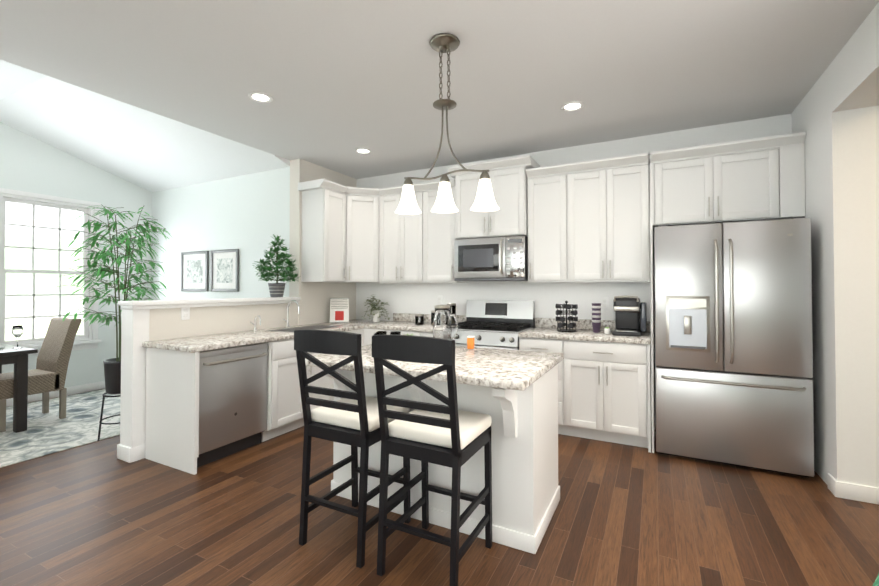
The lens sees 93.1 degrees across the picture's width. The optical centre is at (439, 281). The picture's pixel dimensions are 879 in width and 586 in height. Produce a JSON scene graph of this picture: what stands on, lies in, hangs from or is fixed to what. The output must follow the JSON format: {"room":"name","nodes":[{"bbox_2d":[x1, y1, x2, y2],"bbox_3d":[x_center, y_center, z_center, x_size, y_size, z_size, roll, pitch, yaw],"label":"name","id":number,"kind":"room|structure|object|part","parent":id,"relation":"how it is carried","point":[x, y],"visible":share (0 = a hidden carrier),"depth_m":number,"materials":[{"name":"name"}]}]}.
{"room":"kitchen and dining room","nodes":[
{"label":"kitchen and dining room","id":0,"kind":"room"},
{"bbox_2d":[0,122,151,387],"bbox_3d":[-5.724,-0.265,3.088,0.150,3.270,6.890,0,-1,27],"label":"wall","id":1,"kind":"structure","parent":0,"point":[29,163],"depth_m":5.30,"materials":[{"name":"paint"}]},
{"bbox_2d":[0,188,100,354],"bbox_3d":[-4.687,-0.086,4.987,0.180,1.880,1.020,0,-1,27],"label":"window","id":2,"kind":"structure","parent":1,"relation":"in","point":[88,339],"depth_m":5.01,"materials":[{"name":"white wood"}]},
{"bbox_2d":[6,381,104,406],"bbox_3d":[-5.616,1.320,3.093,0.013,0.100,6.440,0,-1,27],"label":"baseboard","id":3,"kind":"structure","parent":1,"relation":"attached to","point":[72,390],"depth_m":5.14,"materials":[{"name":"white wood"}]},
{"bbox_2d":[0,60,289,191],"bbox_3d":[-3.787,-1.601,3.856,2.900,0.655,3.780,0,-1,27],"label":"ceiling","id":4,"kind":"structure","parent":0,"point":[148,150],"depth_m":4.55,"materials":[{"name":"paint"}]},
{"bbox_2d":[151,167,289,299],"bbox_3d":[-2.958,0.030,5.431,2.900,2.750,0.176,0,-1,27],"label":"wall","id":5,"kind":"structure","parent":0,"point":[248,216],"depth_m":5.27,"materials":[{"name":"paint"}]},
{"bbox_3d":[-3.232,-0.132,5.491,0.560,0.525,0.025,0,-1,27],"label":"picture frame","id":6,"kind":"part","parent":5,"relation":"part of","materials":[{"name":"white paper"}]},
{"bbox_3d":[-2.691,-0.136,5.210,0.520,0.525,0.025,0,-1,27],"label":"picture frame","id":7,"kind":"part","parent":5,"relation":"part of","materials":[{"name":"white paper"}]},
{"bbox_2d":[117,158,356,462],"bbox_3d":[-1.791,0.004,4.374,0.215,2.770,2.680,0,-1,27],"label":"wall","id":8,"kind":"structure","parent":0,"point":[146,320],"depth_m":3.75,"materials":[{"name":"paint"}]},
{"bbox_2d":[181,308,189,319],"bbox_3d":[-2.151,0.267,3.526,0.007,0.116,0.072,0,-1,27],"label":"outlet","id":9,"kind":"object","parent":8,"relation":"attached to","point":[185,313],"visible":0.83,"depth_m":3.52,"materials":[{"name":"white plastic"}]},
{"bbox_2d":[252,234,298,296],"bbox_3d":[-1.733,-0.172,4.482,0.507,0.682,0.478,0,-1,27],"label":"topiary plant","id":10,"kind":"object","parent":8,"relation":"on","point":[276,289],"visible":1,"depth_m":4.40,"materials":[{"name":"green plant"}]},
{"bbox_2d":[298,180,345,281],"bbox_3d":[-1.282,-0.545,4.766,0.388,1.100,0.410,0,-1,27],"label":"upper cabinet","id":11,"kind":"object","parent":8,"relation":"attached to","point":[323,243],"depth_m":4.62,"materials":[{"name":"white wood"}]},
{"bbox_2d":[0,389,878,585],"bbox_3d":[-1.022,1.381,1.105,10.400,0.080,8.140,0,-1,27],"label":"floor","id":12,"kind":"structure","parent":0,"point":[97,513],"depth_m":2.28,"materials":[{"name":"brown wood"}]},
{"bbox_2d":[0,389,120,467],"bbox_3d":[-3.998,1.375,3.808,2.070,0.012,3.100,0,-1,27],"label":"dining rug","id":13,"kind":"object","parent":12,"relation":"on","point":[51,432],"visible":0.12,"depth_m":3.91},
{"bbox_2d":[0,344,37,432],"bbox_3d":[-4.416,0.990,3.332,0.770,0.742,1.560,0,-1,27],"label":"dining table","id":14,"kind":"object","parent":13,"relation":"on","point":[16,357],"visible":0.98,"depth_m":3.78,"materials":[{"name":"grey wood"}]},
{"bbox_2d":[0,325,23,349],"bbox_3d":[-4.180,0.520,3.849,0.380,0.210,0.398,0,-1,27],"label":"place setting","id":15,"kind":"object","parent":14,"relation":"on","point":[17,331],"visible":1,"depth_m":3.90,"materials":[{"name":"grey"}]},
{"bbox_2d":[0,317,81,431],"bbox_3d":[-4.032,0.878,4.129,0.440,0.990,0.605,0,-1,27],"label":"head chair","id":16,"kind":"object","parent":13,"relation":"on","point":[47,375],"visible":0.98,"depth_m":4.17,"materials":[{"name":"beige fabric"}]},
{"bbox_2d":[54,204,172,440],"bbox_3d":[-2.848,0.335,3.684,0.936,2.064,0.880,0,-1,27],"label":"bamboo plant","id":17,"kind":"object","parent":13,"relation":"on","point":[112,370],"visible":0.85,"depth_m":3.65,"materials":[{"name":"green plant"}]},
{"bbox_2d":[197,342,267,467],"bbox_3d":[-1.830,0.945,3.395,0.628,0.860,0.602,0,-1,27],"label":"dishwasher","id":18,"kind":"object","parent":12,"relation":"on","point":[232,400],"visible":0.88,"depth_m":3.25,"materials":[{"name":"grey metal"}]},
{"bbox_2d":[246,336,333,441],"bbox_3d":[-1.524,0.952,4.027,0.616,0.865,0.796,0,-1,27],"label":"base cabinet","id":19,"kind":"object","parent":12,"relation":"on","point":[284,403],"depth_m":3.69,"materials":[{"name":"white wood"}]},
{"bbox_2d":[142,324,365,351],"bbox_3d":[-1.570,0.498,3.937,0.628,0.040,1.951,0,-1,27],"label":"countertop","id":20,"kind":"structure","parent":19,"relation":"on","point":[233,339],"depth_m":3.43,"materials":[{"name":"beige stone"}]},
{"bbox_2d":[294,330,410,567],"bbox_3d":[-0.458,0.800,2.236,0.410,1.117,0.508,0,-1,27],"label":"bar stool","id":21,"kind":"object","parent":12,"relation":"on","point":[351,419],"visible":0.98,"depth_m":2.09,"materials":[{"name":"black paint"}]},
{"bbox_2d":[346,328,365,345],"bbox_3d":[-1.241,0.960,4.575,0.616,0.865,0.563,0,-1,27],"label":"base cabinet","id":22,"kind":"object","parent":12,"relation":"on","point":[362,331],"depth_m":4.63,"materials":[{"name":"white wood"}]},
{"bbox_2d":[366,328,389,344],"bbox_3d":[-0.557,0.965,4.869,0.367,0.865,0.630,0,-1,27],"label":"base cabinet","id":23,"kind":"object","parent":12,"relation":"on","point":[370,332],"depth_m":4.62,"materials":[{"name":"white wood"}]},
{"bbox_2d":[326,320,459,331],"bbox_3d":[-0.533,0.512,4.859,1.621,0.040,0.642,0,-1,27],"label":"countertop","id":24,"kind":"structure","parent":23,"relation":"on","point":[395,323],"depth_m":4.73,"materials":[{"name":"beige stone"}]},
{"bbox_2d":[330,298,348,322],"bbox_3d":[-1.191,0.344,4.962,0.220,0.297,0.061,0,-1,-11],"label":"sign","id":25,"kind":"object","parent":24,"relation":"on","point":[339,310],"visible":1,"depth_m":4.95,"materials":[{"name":"white paper"}]},
{"bbox_2d":[362,296,389,321],"bbox_3d":[-0.762,0.325,5.067,0.384,0.337,0.401,0,-1,27],"label":"potted plant","id":26,"kind":"object","parent":24,"relation":"on","point":[375,313],"visible":1,"depth_m":5.03,"materials":[{"name":"green plant"}]},
{"bbox_2d":[415,314,423,324],"bbox_3d":[-0.224,0.426,4.659,0.104,0.124,0.102,0,-1,27],"label":"canister","id":27,"kind":"object","parent":24,"relation":"on","point":[419,319],"visible":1,"depth_m":4.62,"materials":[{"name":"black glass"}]},
{"bbox_2d":[431,310,434,324],"bbox_3d":[-0.045,0.406,4.657,0.104,0.164,0.102,0,-1,27],"label":"canister","id":28,"kind":"object","parent":24,"relation":"on","point":[432,314],"visible":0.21,"depth_m":4.62,"materials":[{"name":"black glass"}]},
{"bbox_2d":[447,303,455,323],"bbox_3d":[0.134,0.366,4.655,0.104,0.244,0.102,0,-1,27],"label":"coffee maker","id":29,"kind":"object","parent":24,"relation":"on","point":[452,310],"visible":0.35,"depth_m":4.61,"materials":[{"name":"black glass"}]},
{"bbox_2d":[390,328,425,335],"bbox_3d":[-0.222,0.962,4.696,0.513,0.865,0.630,0,-1,27],"label":"base cabinet","id":30,"kind":"object","parent":12,"relation":"on","point":[410,331],"depth_m":4.40,"materials":[{"name":"white wood"}]},
{"bbox_2d":[426,332,432,336],"bbox_3d":[0.036,0.960,4.562,0.338,0.865,0.630,0,-1,27],"label":"base cabinet","id":31,"kind":"object","parent":12,"relation":"on","point":[429,334],"depth_m":4.29,"materials":[{"name":"white wood"}]},
{"bbox_2d":[372,335,491,585],"bbox_3d":[-0.023,0.796,2.010,0.410,1.117,0.508,0,-1,27],"label":"bar stool","id":32,"kind":"object","parent":12,"relation":"on","point":[453,437],"visible":1,"depth_m":1.88,"materials":[{"name":"black paint"}]},
{"bbox_2d":[321,360,561,553],"bbox_3d":[-0.005,0.930,2.582,1.323,0.864,0.843,0,-1,27],"label":"kitchen island","id":33,"kind":"object","parent":12,"relation":"on","point":[513,394],"depth_m":2.23,"materials":[{"name":"white wood"}]},
{"bbox_2d":[305,344,563,391],"bbox_3d":[-0.018,0.478,2.563,1.355,0.040,0.920,0,-1,27],"label":"island countertop","id":34,"kind":"structure","parent":33,"relation":"on","point":[511,370],"depth_m":2.24,"materials":[{"name":"beige stone"}]},
{"bbox_2d":[374,331,386,334],"bbox_3d":[-0.419,0.412,2.953,0.077,0.100,0.176,0,-1,0],"label":"tumbler","id":35,"kind":"object","parent":34,"relation":"on","point":[385,333],"depth_m":2.97,"materials":[{"name":"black glass"}]},
{"bbox_2d":[390,331,400,334],"bbox_3d":[-0.315,0.413,2.983,0.075,0.100,0.075,0,-1,15],"label":"tumbler","id":36,"kind":"object","parent":34,"relation":"on","point":[395,332],"depth_m":2.96,"materials":[{"name":"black glass"}]},
{"bbox_2d":[433,305,457,339],"bbox_3d":[0.042,0.311,2.901,0.186,0.300,0.134,0,-1,27],"label":"glass pitcher","id":37,"kind":"object","parent":34,"relation":"on","point":[442,328],"visible":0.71,"depth_m":2.86,"materials":[{"name":"clear glass"}]},
{"bbox_2d":[467,336,474,348],"bbox_3d":[0.215,0.418,2.855,0.042,0.085,0.042,0,-1,27],"label":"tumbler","id":38,"kind":"object","parent":34,"relation":"on","point":[470,342],"visible":1,"depth_m":2.84,"materials":[{"name":"orange"}]},
{"bbox_2d":[451,300,534,349],"bbox_3d":[0.512,0.795,4.270,0.762,1.185,0.700,0,-1,27],"label":"gas range","id":39,"kind":"object","parent":12,"relation":"on","point":[498,324],"visible":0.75,"depth_m":4.36,"materials":[{"name":"grey metal"}]},
{"bbox_2d":[518,318,651,452],"bbox_3d":[1.353,0.879,3.863,1.092,1.005,0.668,0,-1,27],"label":"base cabinet","id":40,"kind":"object","parent":12,"relation":"on","point":[604,386],"visible":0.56,"depth_m":3.55,"materials":[{"name":"white wood"}]},
{"bbox_2d":[555,301,577,331],"bbox_3d":[1.215,0.331,3.982,0.205,0.294,0.206,0,-1,27],"label":"pod carousel","id":41,"kind":"object","parent":40,"relation":"on","point":[563,324],"visible":1,"depth_m":3.94,"materials":[{"name":"black metal"}]},
{"bbox_2d":[592,303,600,332],"bbox_3d":[1.464,0.341,3.887,0.084,0.270,0.084,0,-1,27],"label":"cups","id":42,"kind":"object","parent":40,"relation":"on","point":[596,316],"visible":1,"depth_m":3.86,"materials":[{"name":"purple paper"}]},
{"bbox_2d":[604,327,609,333],"bbox_3d":[1.526,0.445,3.786,0.050,0.058,0.049,0,-1,27],"label":"jar","id":43,"kind":"object","parent":40,"relation":"on","point":[606,330],"visible":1,"depth_m":3.77,"materials":[{"name":"white ceramic"}]},
{"bbox_2d":[612,295,646,336],"bbox_3d":[1.699,0.298,3.720,0.270,0.351,0.341,0,-1,27],"label":"coffee maker","id":44,"kind":"object","parent":40,"relation":"on","point":[630,315],"visible":1,"depth_m":3.63,"materials":[{"name":"grey plastic"}]},
{"bbox_2d":[650,216,813,476],"bbox_3d":[2.256,0.444,3.348,0.987,1.860,0.757,0,-1,27],"label":"refrigerator","id":45,"kind":"object","parent":12,"relation":"on","point":[733,345],"depth_m":3.03,"materials":[{"name":"grey metal"}]},
{"bbox_3d":[1.855,0.448,3.627,0.018,1.860,0.630,0,-1,27],"label":"fridge side panel","id":46,"kind":"part","parent":45,"relation":"part of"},
{"bbox_2d":[873,573,878,585],"bbox_3d":[1.273,0.872,0.864,0.805,0.929,0.912,0,-1,27],"label":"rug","id":47,"kind":"object","parent":12,"relation":"on","point":[876,582],"visible":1,"depth_m":0.75,"materials":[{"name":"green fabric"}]},
{"bbox_2d":[0,0,878,178],"bbox_3d":[-0.779,-1.490,1.106,4.970,0.120,7.890,0,-1,27],"label":"ceiling","id":48,"kind":"structure","parent":0,"point":[339,82],"depth_m":2.71,"materials":[{"name":"paint"}]},
{"bbox_2d":[248,92,272,102],"bbox_3d":[-1.355,-1.394,3.155,0.176,0.009,0.176,0,-1,27],"label":"recessed light","id":49,"kind":"object","parent":48,"relation":"in","point":[261,97],"visible":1,"depth_m":3.16,"materials":[{"name":"white"}]},
{"bbox_2d":[355,148,371,153],"bbox_3d":[-0.805,-1.375,4.391,0.176,0.009,0.176,0,-1,27],"label":"recessed light","id":50,"kind":"object","parent":48,"relation":"in","point":[363,150],"visible":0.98,"depth_m":4.38,"materials":[{"name":"white"}]},
{"bbox_2d":[395,33,499,214],"bbox_3d":[0.031,-0.905,2.441,0.664,1.008,0.180,0,-1,27],"label":"pendant chandelier","id":51,"kind":"object","parent":48,"relation":"hanging from","point":[442,43],"visible":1,"depth_m":2.42,"materials":[{"name":"white glass"}]},
{"bbox_2d":[561,101,583,111],"bbox_3d":[1.058,-1.391,3.312,0.176,0.009,0.176,0,-1,27],"label":"recessed light","id":52,"kind":"object","parent":48,"relation":"in","point":[573,106],"visible":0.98,"depth_m":3.31,"materials":[{"name":"white"}]},
{"bbox_2d":[356,114,791,428],"bbox_3d":[2.080,-0.012,3.961,7.400,2.790,0.150,0,-1,27],"label":"wall","id":53,"kind":"structure","parent":0,"point":[421,298],"depth_m":4.32,"materials":[{"name":"paint"}]},
{"bbox_2d":[346,186,381,282],"bbox_3d":[-0.961,-0.540,5.076,0.672,1.100,0.676,0,-1,27],"label":"upper cabinet","id":54,"kind":"object","parent":53,"relation":"attached to","point":[363,205],"depth_m":4.90,"materials":[{"name":"white wood"}]},
{"bbox_2d":[382,186,405,282],"bbox_3d":[-0.518,-0.541,5.009,0.410,1.100,0.388,0,-1,27],"label":"upper cabinet","id":55,"kind":"object","parent":53,"relation":"attached to","point":[393,224],"depth_m":4.86,"materials":[{"name":"white wood"}]},
{"bbox_2d":[406,182,429,282],"bbox_3d":[-0.242,-0.543,4.893,0.426,1.100,0.340,0,-1,27],"label":"upper cabinet","id":56,"kind":"object","parent":53,"relation":"attached to","point":[417,225],"depth_m":4.69,"materials":[{"name":"white wood"}]},
{"bbox_2d":[394,313,465,323],"bbox_3d":[-0.125,0.444,4.998,1.023,0.100,0.022,0,-1,27],"label":"backsplash","id":57,"kind":"structure","parent":53,"relation":"attached to","point":[397,316],"depth_m":5.09,"materials":[{"name":"beige stone"}]},
{"bbox_2d":[437,296,441,304],"bbox_3d":[0.002,0.228,4.946,0.072,0.116,0.007,0,-1,27],"label":"outlet","id":58,"kind":"object","parent":53,"relation":"attached to","point":[439,300],"visible":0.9,"depth_m":4.94,"materials":[{"name":"white plastic"}]},
{"bbox_2d":[430,180,468,282],"bbox_3d":[0.042,-0.545,4.745,0.479,1.100,0.340,0,-1,27],"label":"upper cabinet","id":59,"kind":"object","parent":53,"relation":"attached to","point":[442,242],"depth_m":4.57,"materials":[{"name":"white wood"}]},
{"bbox_2d":[454,156,537,239],"bbox_3d":[0.589,-0.837,4.441,0.764,0.765,0.385,0,-1,27],"label":"upper cabinet","id":60,"kind":"object","parent":53,"relation":"attached to","point":[508,176],"depth_m":4.24,"materials":[{"name":"white wood"}]},
{"bbox_2d":[455,236,527,280],"bbox_3d":[0.576,-0.227,4.408,0.758,0.443,0.436,0,-1,27],"label":"microwave","id":61,"kind":"object","parent":60,"relation":"attached to","point":[494,259],"visible":1,"depth_m":4.23,"materials":[{"name":"grey metal"}]},
{"bbox_2d":[526,164,573,282],"bbox_3d":[1.146,-0.554,4.173,0.451,1.100,0.340,0,-1,27],"label":"upper cabinet","id":62,"kind":"object","parent":53,"relation":"attached to","point":[549,189],"depth_m":4.03,"materials":[{"name":"white wood"}]},
{"bbox_2d":[574,157,617,281],"bbox_3d":[1.440,-0.556,4.021,0.475,1.100,0.340,0,-1,27],"label":"upper cabinet","id":63,"kind":"object","parent":53,"relation":"attached to","point":[586,221],"depth_m":3.84,"materials":[{"name":"white wood"}]},
{"bbox_2d":[601,297,607,308],"bbox_3d":[1.627,0.215,4.104,0.072,0.116,0.007,0,-1,27],"label":"outlet","id":64,"kind":"object","parent":53,"relation":"attached to","point":[604,302],"visible":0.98,"depth_m":4.10,"materials":[{"name":"white plastic"}]},
{"bbox_2d":[614,152,653,281],"bbox_3d":[1.742,-0.558,3.865,0.443,1.100,0.340,0,-1,27],"label":"upper cabinet","id":65,"kind":"object","parent":53,"relation":"attached to","point":[633,180],"depth_m":3.69,"materials":[{"name":"white wood"}]},
{"bbox_2d":[654,144,725,227],"bbox_3d":[2.144,-0.799,3.660,0.523,0.625,0.340,0,-1,27],"label":"upper cabinet","id":66,"kind":"object","parent":53,"relation":"attached to","point":[690,183],"depth_m":3.49,"materials":[{"name":"white wood"}]},
{"bbox_2d":[722,136,781,222],"bbox_3d":[2.487,-0.802,3.482,0.489,0.625,0.340,0,-1,27],"label":"upper cabinet","id":67,"kind":"object","parent":53,"relation":"attached to","point":[753,167],"depth_m":3.29,"materials":[{"name":"white wood"}]},
{"bbox_2d":[782,132,805,218],"bbox_3d":[2.745,-0.804,3.348,0.216,0.625,0.340,0,-1,27],"label":"upper cabinet","id":68,"kind":"object","parent":53,"relation":"attached to","point":[793,147],"depth_m":3.18,"materials":[{"name":"white wood"}]},
{"bbox_2d":[791,2,878,487],"bbox_3d":[1.268,-0.062,-0.061,0.280,2.770,7.740,0,-1,27],"label":"wall","id":69,"kind":"structure","parent":0,"point":[842,180],"depth_m":2.63,"materials":[{"name":"paint"}]},
{"bbox_2d":[831,478,878,504],"bbox_3d":[2.642,1.312,2.569,0.308,0.100,0.017,0,-1,27],"label":"baseboard","id":70,"kind":"structure","parent":69,"relation":"attached to","point":[856,492],"depth_m":2.59,"materials":[{"name":"white wood"}]},
{"label":"outside","id":71,"kind":"structure","parent":0,"visible":0},
{"bbox_2d":[5,202,83,340],"bbox_3d":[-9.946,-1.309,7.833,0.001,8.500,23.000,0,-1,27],"label":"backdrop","id":72,"kind":"structure","parent":71,"point":[18,258],"depth_m":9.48,"materials":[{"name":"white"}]}
]}

